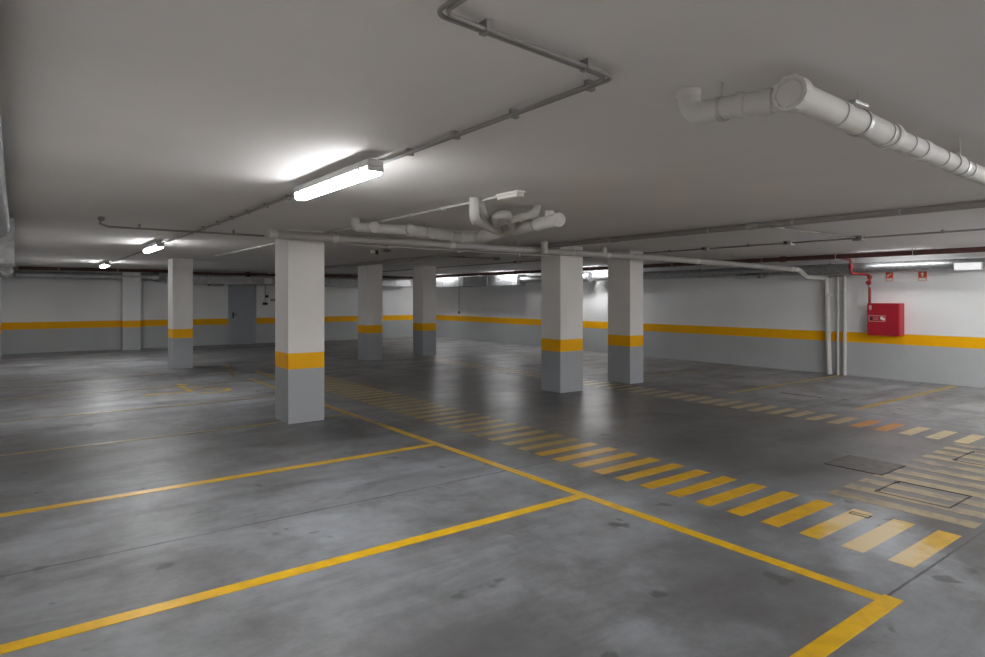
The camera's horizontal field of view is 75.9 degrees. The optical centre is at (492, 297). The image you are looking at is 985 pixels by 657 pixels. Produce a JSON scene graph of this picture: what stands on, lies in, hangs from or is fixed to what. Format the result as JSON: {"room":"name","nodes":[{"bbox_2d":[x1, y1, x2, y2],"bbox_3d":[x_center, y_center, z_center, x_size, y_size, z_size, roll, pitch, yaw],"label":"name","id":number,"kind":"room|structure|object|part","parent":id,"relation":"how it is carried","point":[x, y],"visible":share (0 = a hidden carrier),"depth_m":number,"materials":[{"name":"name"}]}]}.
{"room":"parking garage","nodes":[
{"label":"parking garage","id":0,"kind":"room"},
{"bbox_2d":[0,274,1,359],"bbox_3d":[-5.218,0.375,6.210,0.203,2.550,30.200,0,0,-37],"label":"wall","id":1,"kind":"structure","parent":0,"point":[0,274],"depth_m":16.85,"materials":[{"name":"white paint"}]},
{"bbox_2d":[2,267,412,353],"bbox_3d":[-8.385,0.375,22.558,14.430,2.550,0.680,0,0,-37],"label":"wall","id":2,"kind":"structure","parent":0,"point":[128,313],"depth_m":19.99,"materials":[{"name":"white paint"}]},
{"bbox_2d":[228,285,255,344],"bbox_3d":[-8.829,0.600,22.341,0.940,2.100,0.112,0,0,-37],"label":"door","id":3,"kind":"structure","parent":2,"relation":"in","point":[241,298],"depth_m":22.32,"materials":[{"name":"grey metal"}]},
{"bbox_2d":[263,285,267,304],"bbox_3d":[-8.199,-0.100,22.817,0.180,0.740,0.090,0,0,-37],"label":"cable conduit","id":4,"kind":"object","parent":2,"relation":"attached to","point":[266,296],"visible":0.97,"depth_m":22.81,"materials":[{"name":"black plastic"}]},
{"bbox_2d":[0,337,984,656],"bbox_3d":[0.621,1.747,10.613,14.830,0.206,30.600,0,0,-37],"label":"floor","id":5,"kind":"structure","parent":0,"point":[447,503],"depth_m":4.90,"materials":[{"name":"concrete"}]},
{"bbox_2d":[168,258,192,368],"bbox_3d":[-7.357,0.375,14.899,0.430,2.550,0.550,0,0,-37],"label":"concrete pillar","id":6,"kind":"structure","parent":5,"relation":"on","point":[180,271],"depth_m":14.69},
{"bbox_2d":[275,228,323,423],"bbox_3d":[-2.620,0.375,8.582,0.490,2.550,0.520,0,0,-37],"label":"concrete pillar","id":7,"kind":"structure","parent":5,"relation":"on","point":[299,264],"depth_m":8.38,"materials":[{"name":"white paint"}]},
{"bbox_2d":[358,264,381,359],"bbox_3d":[-3.276,0.375,16.911,0.450,2.550,0.550,0,0,-37],"label":"concrete pillar","id":8,"kind":"structure","parent":5,"relation":"on","point":[369,276],"depth_m":16.70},
{"bbox_2d":[413,266,435,355],"bbox_3d":[-1.961,0.375,18.215,0.440,2.550,0.550,0,0,-37],"label":"concrete pillar","id":9,"kind":"structure","parent":5,"relation":"on","point":[424,277],"depth_m":18.02,"materials":[{"name":"white paint"}]},
{"bbox_2d":[541,246,582,392],"bbox_3d":[1.238,0.375,11.265,0.540,2.550,0.500,0,0,-37],"label":"concrete pillar","id":10,"kind":"structure","parent":5,"relation":"on","point":[561,276],"depth_m":11.09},
{"bbox_2d":[608,250,642,383],"bbox_3d":[2.608,0.375,12.405,0.380,2.550,0.570,0,0,-37],"label":"concrete pillar","id":11,"kind":"structure","parent":5,"relation":"on","point":[625,276],"depth_m":12.21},
{"bbox_2d":[849,511,871,517],"bbox_3d":[2.790,1.653,4.796,0.070,0.014,0.140,0,0,-37],"label":"drain slot","id":12,"kind":"object","parent":5,"relation":"on","point":[852,512],"visible":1,"depth_m":4.79,"materials":[{"name":"yellow paint"}]},
{"bbox_2d":[0,0,984,275],"bbox_3d":[0.621,-0.950,10.613,14.830,0.100,30.600,0,0,-37],"label":"ceiling","id":13,"kind":"structure","parent":0,"point":[190,115],"depth_m":3.21,"materials":[{"name":"paint"}]},
{"bbox_2d":[0,117,21,278],"bbox_3d":[-5.776,-0.634,7.505,0.468,0.528,26.940,0,0,-37],"label":"pipe","id":14,"kind":"object","parent":13,"relation":"hanging from","point":[7,225],"visible":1,"depth_m":6.78,"materials":[{"name":"metal"}]},
{"bbox_2d":[22,271,158,281],"bbox_3d":[-12.211,-0.697,19.373,3.535,0.403,0.330,0,0,-37],"label":"ventilation duct","id":15,"kind":"object","parent":13,"relation":"hanging from","point":[25,274],"visible":0.98,"depth_m":19.13,"materials":[{"name":"metal"}]},
{"bbox_2d":[18,266,167,272],"bbox_3d":[-11.969,-0.841,19.155,3.850,0.115,0.114,0,0,-37],"label":"pipe","id":16,"kind":"object","parent":13,"relation":"hanging from","point":[19,267],"visible":0.97,"depth_m":19.02,"materials":[{"name":"metal"}]},
{"bbox_2d":[99,261,109,267],"bbox_3d":[-9.720,-0.829,15.841,0.114,0.138,1.300,0,0,-37],"label":"tube light","id":17,"kind":"object","parent":13,"relation":"attached to","point":[105,264],"visible":1,"depth_m":15.49,"materials":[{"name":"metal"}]},
{"bbox_2d":[143,240,163,252],"bbox_3d":[-5.506,-0.829,10.251,0.114,0.138,1.300,0,0,-37],"label":"tube light","id":18,"kind":"object","parent":13,"relation":"attached to","point":[155,246],"visible":1,"depth_m":10.01,"materials":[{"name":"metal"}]},
{"bbox_2d":[143,245,162,252],"bbox_3d":[-5.506,-0.785,10.251,0.094,0.050,1.276,0,0,-37],"label":"diffuser","id":19,"kind":"object","parent":18,"relation":"attached to","point":[150,248],"depth_m":10.17,"materials":[{"name":"white plastic"}]},
{"bbox_2d":[98,217,263,236],"bbox_3d":[-3.920,-0.863,7.952,0.482,0.070,2.044,0,0,38],"label":"cable conduit","id":20,"kind":"object","parent":13,"relation":"attached to","point":[100,219],"visible":1,"depth_m":7.91,"materials":[{"name":"grey metal"}]},
{"bbox_2d":[165,271,410,286],"bbox_3d":[-7.061,-0.649,23.318,9.000,0.498,0.500,0,0,-37],"label":"ventilation duct","id":21,"kind":"object","parent":13,"relation":"hanging from","point":[209,280],"visible":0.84,"depth_m":22.18,"materials":[{"name":"metal"}]},
{"bbox_2d":[207,284,223,285],"bbox_3d":[-9.406,-0.430,21.487,0.450,0.060,0.360,0,0,-37],"label":"grille","id":22,"kind":"object","parent":21,"relation":"attached to","point":[207,284],"depth_m":21.35,"materials":[{"name":"grey metal"}]},
{"bbox_3d":[-7.947,-0.585,22.375,0.250,0.190,0.060,0,0,-37],"label":"access panel","id":23,"kind":"part","parent":21,"relation":"part of","materials":[{"name":"grey metal"}]},
{"bbox_2d":[294,158,383,199],"bbox_3d":[-1.111,-0.829,4.422,0.114,0.138,1.300,0,0,-37],"label":"tube light","id":24,"kind":"object","parent":13,"relation":"attached to","point":[368,168],"visible":1,"depth_m":4.23,"materials":[{"name":"white plastic"}]},
{"bbox_2d":[95,0,612,268],"bbox_3d":[-4.937,-0.878,8.990,0.916,0.040,24.300,0,0,-37],"label":"cable conduit","id":25,"kind":"object","parent":13,"relation":"attached to","point":[484,28],"visible":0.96,"depth_m":2.46,"materials":[{"name":"grey metal"}]},
{"bbox_2d":[216,196,496,255],"bbox_3d":[-2.900,-0.883,9.461,0.050,0.030,9.800,0,0,-37],"label":"cable conduit","id":26,"kind":"object","parent":13,"relation":"attached to","point":[493,197],"visible":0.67,"depth_m":6.78,"materials":[{"name":"grey metal"}]},
{"bbox_2d":[371,249,390,253],"bbox_3d":[-2.118,-0.858,11.930,0.159,0.080,0.513,0,0,-42],"label":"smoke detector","id":27,"kind":"object","parent":13,"relation":"attached to","point":[381,250],"visible":1,"depth_m":11.78,"materials":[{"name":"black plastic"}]},
{"bbox_2d":[334,232,550,256],"bbox_3d":[-0.565,-0.782,9.570,3.818,0.233,0.056,0,0,-35],"label":"pipe","id":28,"kind":"object","parent":13,"relation":"hanging from","point":[338,243],"visible":0.77,"depth_m":9.42,"materials":[{"name":"metal"}]},
{"bbox_2d":[350,197,564,243],"bbox_3d":[-0.245,-0.784,6.658,1.602,0.282,2.508,0,0,-37],"label":"drain pipe","id":29,"kind":"object","parent":13,"relation":"hanging from","point":[527,222],"visible":1,"depth_m":6.64,"materials":[{"name":"white plastic"}]},
{"bbox_2d":[454,256,499,259],"bbox_3d":[-0.430,-0.873,13.765,1.433,0.071,0.100,0,0,-37],"label":"cable conduit","id":30,"kind":"object","parent":13,"relation":"attached to","point":[494,258],"visible":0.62,"depth_m":13.87,"materials":[{"name":"grey metal"}]},
{"bbox_2d":[496,190,524,200],"bbox_3d":[0.152,-0.873,5.412,0.090,0.050,0.300,0,0,-37],"label":"light","id":31,"kind":"object","parent":13,"relation":"attached to","point":[514,194],"visible":1,"depth_m":5.36,"materials":[{"name":"white plastic"}]},
{"bbox_2d":[497,193,523,200],"bbox_3d":[0.152,-0.863,5.412,0.080,0.030,0.280,0,0,-37],"label":"diffuser","id":32,"kind":"object","parent":31,"relation":"attached to","point":[502,196],"depth_m":5.39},
{"bbox_2d":[267,229,831,373],"bbox_3d":[2.157,0.377,10.969,11.694,2.550,0.599,0,0,-30],"label":"drain pipe","id":33,"kind":"object","parent":13,"relation":"attached to","point":[271,233],"visible":0.98,"depth_m":10.30,"materials":[{"name":"white plastic"}]},
{"bbox_2d":[193,246,984,278],"bbox_3d":[1.512,-0.810,12.180,9.080,0.176,27.630,0,0,-37],"label":"pipe","id":34,"kind":"object","parent":13,"relation":"hanging from","point":[912,252],"visible":0.66,"depth_m":13.68,"materials":[{"name":"metal"}]},
{"bbox_2d":[268,200,984,273],"bbox_3d":[-0.201,-0.860,12.059,0.089,0.084,25.500,0,0,-37],"label":"pipe","id":35,"kind":"object","parent":13,"relation":"hanging from","point":[972,204],"visible":0.91,"depth_m":7.58,"materials":[{"name":"metal"}]},
{"bbox_2d":[382,227,984,271],"bbox_3d":[1.256,-0.863,12.532,2.695,0.070,22.500,0,0,-37],"label":"cable conduit","id":36,"kind":"object","parent":13,"relation":"attached to","point":[854,238],"visible":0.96,"depth_m":9.65,"materials":[{"name":"black plastic"}]},
{"bbox_2d":[436,258,984,286],"bbox_3d":[5.511,-0.651,15.614,0.400,0.493,26.300,0,0,-37],"label":"ventilation duct","id":37,"kind":"object","parent":13,"relation":"hanging from","point":[943,264],"visible":0.75,"depth_m":14.97,"materials":[{"name":"metal"}]},
{"bbox_2d":[675,73,984,185],"bbox_3d":[3.896,-0.738,4.752,7.391,0.338,0.570,0,0,-37],"label":"drain pipe","id":38,"kind":"object","parent":13,"relation":"hanging from","point":[794,93],"visible":1,"depth_m":2.64,"materials":[{"name":"white plastic"}]},
{"bbox_2d":[675,87,700,100],"bbox_3d":[0.849,-0.881,2.744,0.108,0.034,0.108,0,0,-37],"label":"socket","id":39,"kind":"object","parent":38,"relation":"attached to","point":[685,93],"depth_m":2.70,"materials":[{"name":"white plastic"}]},
{"bbox_2d":[860,248,935,252],"bbox_3d":[7.745,-0.851,12.102,0.114,0.095,1.300,0,0,-37],"label":"tube light","id":40,"kind":"object","parent":13,"relation":"attached to","point":[933,248],"visible":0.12,"depth_m":12.04,"materials":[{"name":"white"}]},
{"bbox_2d":[436,252,984,387],"bbox_3d":[6.270,0.375,14.872,0.680,2.550,30.200,0,0,-37],"label":"wall","id":41,"kind":"structure","parent":0,"point":[778,322],"depth_m":14.52,"materials":[{"name":"white paint"}]},
{"bbox_2d":[828,275,838,374],"bbox_3d":[7.345,0.588,13.617,0.093,2.123,0.262,0,0,-33],"label":"pipe","id":42,"kind":"object","parent":41,"relation":"attached to","point":[833,276],"visible":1,"depth_m":13.50,"materials":[{"name":"plastic"}]},
{"bbox_2d":[836,275,846,374],"bbox_3d":[7.428,0.582,13.500,0.110,2.135,0.279,0,0,-30],"label":"pipe","id":43,"kind":"object","parent":41,"relation":"attached to","point":[844,292],"visible":1,"depth_m":13.39,"materials":[{"name":"white plastic"}]},
{"bbox_2d":[867,303,903,335],"bbox_3d":[7.902,0.440,12.715,0.261,0.650,0.590,0,0,-37],"label":"cabinet","id":44,"kind":"object","parent":41,"relation":"attached to","point":[883,319],"visible":1,"depth_m":12.60,"materials":[{"name":"red metal"}]},
{"bbox_2d":[844,258,871,302],"bbox_3d":[7.289,-0.352,12.770,0.924,0.931,0.200,0,0,-21],"label":"pipe","id":45,"kind":"object","parent":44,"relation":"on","point":[850,265],"visible":1,"depth_m":12.85,"materials":[{"name":"metal"}]},
{"bbox_2d":[886,272,892,280],"bbox_3d":[8.020,-0.422,12.772,0.013,0.185,0.140,0,0,-37],"label":"fire sign","id":46,"kind":"object","parent":41,"relation":"attached to","point":[889,275],"visible":0.97,"depth_m":12.77,"materials":[{"name":"red plastic"}]},
{"bbox_2d":[918,271,926,280],"bbox_3d":[8.372,-0.415,12.305,0.013,0.190,0.150,0,0,-37],"label":"fire sign","id":47,"kind":"object","parent":41,"relation":"attached to","point":[922,275],"visible":1,"depth_m":12.30,"materials":[{"name":"red plastic"}]},
{"bbox_2d":[954,262,982,270],"bbox_3d":[8.509,-0.557,11.312,0.110,0.145,0.420,0,0,-37],"label":"emergency light","id":48,"kind":"object","parent":41,"relation":"attached to","point":[964,266],"visible":1,"depth_m":11.27,"materials":[{"name":"white plastic"}]}
]}

